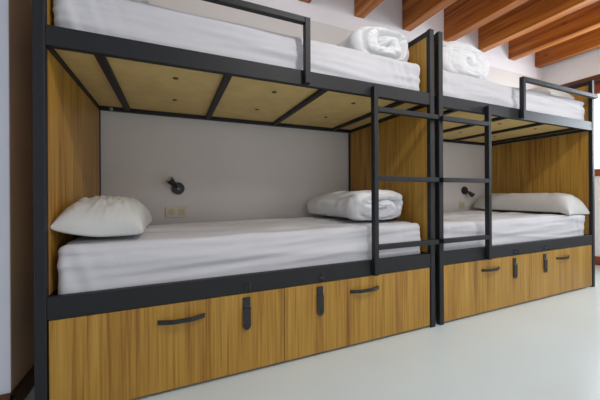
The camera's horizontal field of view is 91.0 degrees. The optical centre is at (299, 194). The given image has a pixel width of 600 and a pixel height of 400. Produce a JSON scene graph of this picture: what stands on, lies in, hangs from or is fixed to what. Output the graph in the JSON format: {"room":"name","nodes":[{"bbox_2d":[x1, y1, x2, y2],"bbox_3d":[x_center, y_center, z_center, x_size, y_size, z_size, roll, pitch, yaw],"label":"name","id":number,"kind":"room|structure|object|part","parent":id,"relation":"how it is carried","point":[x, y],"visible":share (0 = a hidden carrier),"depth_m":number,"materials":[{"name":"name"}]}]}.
{"room":"dormitory","nodes":[
{"label":"dormitory","id":0,"kind":"room"},
{"bbox_2d":[0,0,49,394],"bbox_3d":[-2.304,-0.597,1.170,2.082,2.980,0.855,0,0,-24],"label":"wall","id":1,"kind":"structure","parent":0,"point":[16,84],"depth_m":1.24,"materials":[{"name":"white paint"}]},
{"bbox_2d":[0,365,33,399],"bbox_3d":[-2.214,0.850,1.198,1.936,0.085,0.868,0,0,-24],"label":"baseboard","id":2,"kind":"structure","parent":1,"relation":"attached to","point":[26,384],"depth_m":1.26,"materials":[{"name":"brown wood"}]},
{"bbox_2d":[24,265,599,399],"bbox_3d":[1.031,0.936,0.694,7.800,0.120,4.690,0,0,-24],"label":"floor","id":3,"kind":"structure","parent":0,"point":[545,348],"depth_m":1.52,"materials":[{"name":"white concrete"}]},
{"bbox_2d":[32,0,438,399],"bbox_3d":[-0.250,-0.102,1.966,2.080,1.967,1.007,0,0,-24],"label":"bunk bed","id":4,"kind":"object","parent":3,"relation":"on","point":[125,343],"visible":0.92,"depth_m":1.50,"materials":[{"name":"wood"}]},
{"bbox_3d":[-1.002,-0.097,1.139,0.039,1.967,0.030,0,0,-24],"label":"post","id":5,"kind":"part","parent":4,"relation":"part of","materials":[{"name":"metal"}]},
{"bbox_3d":[-1.188,-0.847,1.575,0.018,0.381,0.915,0,0,-24],"label":"panel","id":6,"kind":"part","parent":4,"relation":"part of","materials":[{"name":"brown wood"}]},
{"bbox_3d":[-1.188,0.445,1.573,0.033,0.088,0.915,0,0,-24],"label":"rail","id":7,"kind":"part","parent":4,"relation":"part of","materials":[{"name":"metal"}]},
{"bbox_3d":[-1.193,-0.617,1.573,0.033,0.079,0.915,0,0,-24],"label":"rail","id":8,"kind":"part","parent":4,"relation":"part of","materials":[{"name":"metal"}]},
{"bbox_3d":[-1.185,-0.087,1.575,0.018,0.975,0.915,0,0,-24],"label":"panel","id":9,"kind":"part","parent":4,"relation":"part of","materials":[{"name":"brown wood"}]},
{"bbox_3d":[-1.380,-0.096,2.006,0.039,1.967,0.030,0,0,-24],"label":"post","id":10,"kind":"part","parent":4,"relation":"part of","materials":[{"name":"metal"}]},
{"bbox_3d":[-0.685,0.679,1.700,0.972,0.381,0.794,0,0,-24],"label":"drawer","id":11,"kind":"part","parent":4,"relation":"part of","materials":[{"name":"brown wood"}]},
{"bbox_3d":[-0.528,0.562,1.320,0.198,0.018,0.032,0,0,-24],"label":"handle","id":12,"kind":"part","parent":4,"relation":"part of","materials":[{"name":"black metal"}]},
{"bbox_3d":[-0.447,-0.622,2.410,2.002,0.079,0.030,0,0,-24],"label":"bed rail","id":13,"kind":"part","parent":4,"relation":"part of","materials":[{"name":"metal"}]},
{"bbox_2d":[52,0,419,90],"bbox_3d":[-0.266,-0.751,1.968,1.968,0.257,0.912,0,0,-24],"label":"mattress","id":14,"kind":"object","parent":4,"relation":"on","point":[128,19],"visible":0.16,"depth_m":1.44,"materials":[{"name":"white fabric"}]},
{"bbox_2d":[337,26,408,61],"bbox_3d":[0.414,-1.005,2.300,0.498,0.236,0.850,0,0,-24],"label":"duvet","id":15,"kind":"object","parent":14,"relation":"on","point":[381,41],"visible":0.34,"depth_m":1.92,"materials":[{"name":"white fabric"}]},
{"bbox_3d":[-0.071,-0.623,1.550,2.002,0.079,0.030,0,0,-24],"label":"bed rail","id":16,"kind":"part","parent":4,"relation":"part of","materials":[{"name":"metal"}]},
{"bbox_3d":[-0.066,0.439,1.550,2.002,0.088,0.030,0,0,-24],"label":"bed rail","id":17,"kind":"part","parent":4,"relation":"part of","materials":[{"name":"metal"}]},
{"bbox_2d":[57,216,420,294],"bbox_3d":[-0.259,0.315,1.975,1.959,0.254,0.904,0,0,-24],"label":"mattress","id":18,"kind":"object","parent":4,"relation":"on","point":[171,252],"visible":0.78,"depth_m":1.47,"materials":[{"name":"white fabric"}]},
{"bbox_2d":[50,195,151,236],"bbox_3d":[-0.989,0.099,1.565,0.327,0.189,0.700,0,0,-24],"label":"pillow","id":19,"kind":"object","parent":18,"relation":"on","point":[96,216],"visible":1,"depth_m":1.29,"materials":[{"name":"white fabric"}]},
{"bbox_2d":[307,190,402,220],"bbox_3d":[0.407,0.074,2.345,0.476,0.215,0.858,0,0,-24],"label":"duvet","id":20,"kind":"object","parent":18,"relation":"on","point":[353,205],"visible":0.93,"depth_m":2.02,"materials":[{"name":"white fabric"}]},
{"bbox_3d":[-0.479,-0.756,1.337,1.155,0.346,0.033,0,0,-24],"label":"guard rail","id":21,"kind":"part","parent":4,"relation":"part of","materials":[{"name":"metal"}]},
{"bbox_3d":[0.490,-0.106,2.821,0.039,1.967,0.030,0,0,-24],"label":"post","id":22,"kind":"part","parent":4,"relation":"part of","materials":[{"name":"metal"}]},
{"bbox_3d":[0.229,0.674,2.099,1.016,0.381,0.794,0,0,-24],"label":"drawer","id":23,"kind":"part","parent":4,"relation":"part of","materials":[{"name":"brown wood"}]},
{"bbox_3d":[0.385,0.557,1.718,0.199,0.018,0.032,0,0,-24],"label":"handle","id":24,"kind":"part","parent":4,"relation":"part of","materials":[{"name":"black metal"}]},
{"bbox_3d":[0.676,-0.627,2.388,0.033,0.079,0.915,0,0,-24],"label":"rail","id":25,"kind":"part","parent":4,"relation":"part of","materials":[{"name":"metal"}]},
{"bbox_3d":[0.672,-0.097,2.385,0.018,0.975,0.915,0,0,-24],"label":"panel","id":26,"kind":"part","parent":4,"relation":"part of","materials":[{"name":"brown wood"}]},
{"bbox_3d":[0.668,-0.858,2.385,0.018,0.381,0.915,0,0,-24],"label":"panel","id":27,"kind":"part","parent":4,"relation":"part of","materials":[{"name":"brown wood"}]},
{"bbox_3d":[0.868,-0.108,1.955,0.039,1.967,0.030,0,0,-24],"label":"post","id":28,"kind":"part","parent":4,"relation":"part of","materials":[{"name":"metal"}]},
{"bbox_2d":[434,31,597,324],"bbox_3d":[1.661,-0.112,2.799,2.007,1.967,1.007,0,0,-24],"label":"bunk bed","id":29,"kind":"object","parent":3,"relation":"on","point":[526,151],"visible":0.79,"depth_m":2.44,"materials":[{"name":"wood"}]},
{"bbox_3d":[0.755,-0.858,2.423,0.018,0.381,0.915,0,0,-24],"label":"panel","id":30,"kind":"part","parent":29,"relation":"part of","materials":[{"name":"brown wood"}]},
{"bbox_3d":[0.760,-0.098,2.423,0.018,0.975,0.915,0,0,-24],"label":"panel","id":31,"kind":"part","parent":29,"relation":"part of","materials":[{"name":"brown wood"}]},
{"bbox_3d":[0.942,-0.108,1.987,0.039,1.967,0.030,0,0,-24],"label":"post","id":32,"kind":"part","parent":29,"relation":"part of","materials":[{"name":"metal"}]},
{"bbox_3d":[1.464,-0.632,3.244,1.929,0.079,0.030,0,0,-24],"label":"bed rail","id":33,"kind":"part","parent":29,"relation":"part of","materials":[{"name":"metal"}]},
{"bbox_3d":[1.250,0.669,2.544,0.956,0.381,0.794,0,0,-24],"label":"drawer","id":34,"kind":"part","parent":29,"relation":"part of","materials":[{"name":"brown wood"}]},
{"bbox_3d":[1.415,0.551,2.168,0.200,0.018,0.032,0,0,-24],"label":"handle","id":35,"kind":"part","parent":29,"relation":"part of","materials":[{"name":"black metal"}]},
{"bbox_2d":[443,210,584,250],"bbox_3d":[1.656,0.307,2.808,1.879,0.249,0.909,0,0,-24],"label":"mattress","id":36,"kind":"object","parent":29,"relation":"on","point":[508,227],"visible":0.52,"depth_m":2.42,"materials":[{"name":"white fabric"}]},
{"bbox_2d":[474,193,589,214],"bbox_3d":[2.373,0.084,3.108,0.338,0.203,0.910,0,0,-24],"label":"pillow","id":37,"kind":"object","parent":36,"relation":"on","point":[568,204],"visible":0.91,"depth_m":2.88,"materials":[{"name":"white fabric"}]},
{"bbox_2d":[443,70,584,119],"bbox_3d":[1.651,-0.761,2.806,1.879,0.254,0.909,0,0,-24],"label":"mattress","id":38,"kind":"object","parent":29,"relation":"on","point":[456,85],"visible":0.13,"depth_m":2.30,"materials":[{"name":"white fabric"}]},
{"bbox_2d":[443,41,488,79],"bbox_3d":[1.139,-1.032,2.596,0.563,0.284,0.811,0,0,-24],"label":"duvet","id":39,"kind":"object","parent":38,"relation":"on","point":[460,58],"visible":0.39,"depth_m":2.21,"materials":[{"name":"white fabric"}]},
{"bbox_2d":[528,87,574,98],"bbox_3d":[2.299,-0.974,3.066,0.399,0.165,0.720,0,0,-24],"label":"pillow","id":40,"kind":"object","parent":38,"relation":"on","point":[543,90],"visible":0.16,"depth_m":2.75,"materials":[{"name":"white fabric"}]},
{"bbox_3d":[1.839,-0.634,2.383,1.929,0.079,0.030,0,0,-24],"label":"bed rail","id":41,"kind":"part","parent":29,"relation":"part of","materials":[{"name":"metal"}]},
{"bbox_3d":[1.845,0.428,2.384,1.929,0.088,0.030,0,0,-24],"label":"bed rail","id":42,"kind":"part","parent":29,"relation":"part of","materials":[{"name":"metal"}]},
{"bbox_3d":[2.553,-0.638,3.207,0.033,0.079,0.915,0,0,-24],"label":"rail","id":43,"kind":"part","parent":29,"relation":"part of","materials":[{"name":"metal"}]},
{"bbox_3d":[2.550,-0.108,3.204,0.018,0.975,0.915,0,0,-24],"label":"panel","id":44,"kind":"part","parent":29,"relation":"part of","materials":[{"name":"brown wood"}]},
{"bbox_3d":[2.248,-0.760,2.526,1.135,0.324,0.033,0,0,-24],"label":"guard rail","id":45,"kind":"part","parent":29,"relation":"part of","materials":[{"name":"metal"}]},
{"bbox_3d":[2.132,0.664,2.929,0.960,0.381,0.794,0,0,-24],"label":"drawer","id":46,"kind":"part","parent":29,"relation":"part of","materials":[{"name":"brown wood"}]},
{"bbox_3d":[2.285,0.546,2.547,0.195,0.018,0.032,0,0,-24],"label":"handle","id":47,"kind":"part","parent":29,"relation":"part of","materials":[{"name":"black metal"}]},
{"bbox_3d":[2.546,-0.854,3.204,0.018,0.352,0.915,0,0,-24],"label":"panel","id":48,"kind":"part","parent":29,"relation":"part of","materials":[{"name":"brown wood"}]},
{"bbox_3d":[2.745,-0.103,2.774,0.039,1.938,0.030,0,0,-24],"label":"post","id":49,"kind":"part","parent":29,"relation":"part of","materials":[{"name":"metal"}]},
{"bbox_2d":[101,0,542,224],"bbox_3d":[0.115,-0.611,2.773,7.800,2.980,0.150,0,0,-24],"label":"wall","id":50,"kind":"structure","parent":0,"point":[227,171],"depth_m":2.48,"materials":[{"name":"paint"}]},
{"bbox_2d":[166,177,184,193],"bbox_3d":[-0.936,-0.065,2.199,0.072,0.130,0.143,0,0,27],"label":"reading lamp","id":51,"kind":"object","parent":50,"relation":"attached to","point":[177,187],"visible":1,"depth_m":2.21,"materials":[{"name":"black metal"}]},
{"bbox_3d":[-0.921,-0.046,2.226,0.092,0.092,0.023,0,0,-24],"label":"wall plate","id":52,"kind":"part","parent":51,"relation":"part of","materials":[{"name":"black metal"}]},
{"bbox_2d":[165,206,187,217],"bbox_3d":[-0.932,0.133,2.225,0.155,0.082,0.016,0,0,-24],"label":"power outlet","id":53,"kind":"object","parent":50,"relation":"attached to","point":[170,212],"visible":1,"depth_m":2.22,"materials":[{"name":"beige plastic"}]},
{"bbox_2d":[168,209,174,215],"bbox_3d":[-0.964,0.134,2.207,0.050,0.050,0.004,0,0,-24],"label":"socket","id":54,"kind":"object","parent":53,"relation":"attached to","point":[171,212],"depth_m":2.21,"materials":[{"name":"beige plastic"}]},
{"bbox_2d":[178,209,184,214],"bbox_3d":[-0.896,0.133,2.235,0.048,0.048,0.006,0,0,-24],"label":"socket","id":55,"kind":"object","parent":53,"relation":"attached to","point":[180,211],"depth_m":2.23,"materials":[{"name":"beige plastic"}]},
{"bbox_2d":[459,202,464,208],"bbox_3d":[1.907,0.124,3.465,0.082,0.082,0.014,0,0,-24],"label":"power outlet","id":56,"kind":"object","parent":50,"relation":"attached to","point":[461,204],"visible":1,"depth_m":3.46,"materials":[{"name":"beige plastic"}]},
{"bbox_2d":[461,187,474,196],"bbox_3d":[1.973,-0.030,3.469,0.146,0.127,0.070,0,0,13],"label":"reading lamp","id":57,"kind":"object","parent":50,"relation":"attached to","point":[464,190],"visible":1,"depth_m":3.46,"materials":[{"name":"black metal"}]},
{"bbox_3d":[1.943,-0.047,3.475,0.092,0.092,0.023,0,0,-24],"label":"wall plate","id":58,"kind":"part","parent":57,"relation":"part of","materials":[{"name":"black metal"}]},
{"bbox_2d":[543,48,599,256],"bbox_3d":[4.414,-0.633,2.172,0.300,2.980,4.390,0,0,-24],"label":"wall","id":59,"kind":"structure","parent":0,"point":[587,64],"depth_m":3.72,"materials":[{"name":"white paint"}]},
{"bbox_2d":[561,74,599,86],"bbox_3d":[3.961,-1.427,3.187,0.314,0.070,2.150,0,0,-24],"label":"trim","id":60,"kind":"structure","parent":59,"relation":"attached to","point":[596,78],"depth_m":3.70,"materials":[{"name":"brown wood"}]},
{"bbox_2d":[594,83,599,175],"bbox_3d":[3.902,-0.828,3.182,0.230,1.205,1.950,0,0,-24],"label":"window","id":61,"kind":"structure","parent":59,"relation":"in","point":[596,86],"depth_m":3.72,"materials":[{"name":"brown wood"}]},
{"bbox_2d":[595,256,599,264],"bbox_3d":[4.275,0.805,2.108,0.020,0.105,4.389,0,0,-24],"label":"baseboard","id":62,"kind":"structure","parent":59,"relation":"attached to","point":[597,258],"depth_m":3.59,"materials":[{"name":"brown wood"}]},
{"bbox_3d":[1.015,-2.154,0.692,7.800,0.100,4.690,0,0,-24],"label":"ceiling","id":63,"kind":"structure","parent":0,"visible":0},
{"bbox_2d":[354,0,383,17],"bbox_3d":[1.457,-1.923,0.884,0.116,0.368,4.390,0,0,-24],"label":"ceiling beam","id":64,"kind":"structure","parent":63,"relation":"attached to","point":[362,8],"depth_m":2.78,"materials":[{"name":"brown wood"}]},
{"bbox_2d":[402,0,455,30],"bbox_3d":[2.007,-1.926,1.124,0.119,0.368,4.390,0,0,-24],"label":"ceiling beam","id":65,"kind":"structure","parent":63,"relation":"attached to","point":[415,13],"depth_m":2.93,"materials":[{"name":"brown wood"}]},
{"bbox_2d":[444,0,528,41],"bbox_3d":[2.566,-1.929,1.368,0.115,0.368,4.390,0,0,-24],"label":"ceiling beam","id":66,"kind":"structure","parent":63,"relation":"attached to","point":[462,17],"depth_m":3.07,"materials":[{"name":"brown wood"}]},
{"bbox_2d":[478,0,598,51],"bbox_3d":[3.098,-1.932,1.600,0.117,0.367,4.390,0,0,-24],"label":"ceiling beam","id":67,"kind":"structure","parent":63,"relation":"attached to","point":[531,15],"depth_m":3.13,"materials":[{"name":"brown wood"}]},
{"bbox_2d":[509,0,599,60],"bbox_3d":[3.635,-1.935,1.834,0.116,0.367,4.390,0,0,-24],"label":"ceiling beam","id":68,"kind":"structure","parent":63,"relation":"attached to","point":[585,19],"depth_m":3.35,"materials":[{"name":"brown wood"}]},
{"bbox_2d":[535,27,599,67],"bbox_3d":[4.161,-1.938,2.064,0.116,0.368,4.390,0,0,-24],"label":"ceiling beam","id":69,"kind":"structure","parent":63,"relation":"attached to","point":[588,41],"depth_m":3.71,"materials":[{"name":"brown wood"}]}
]}

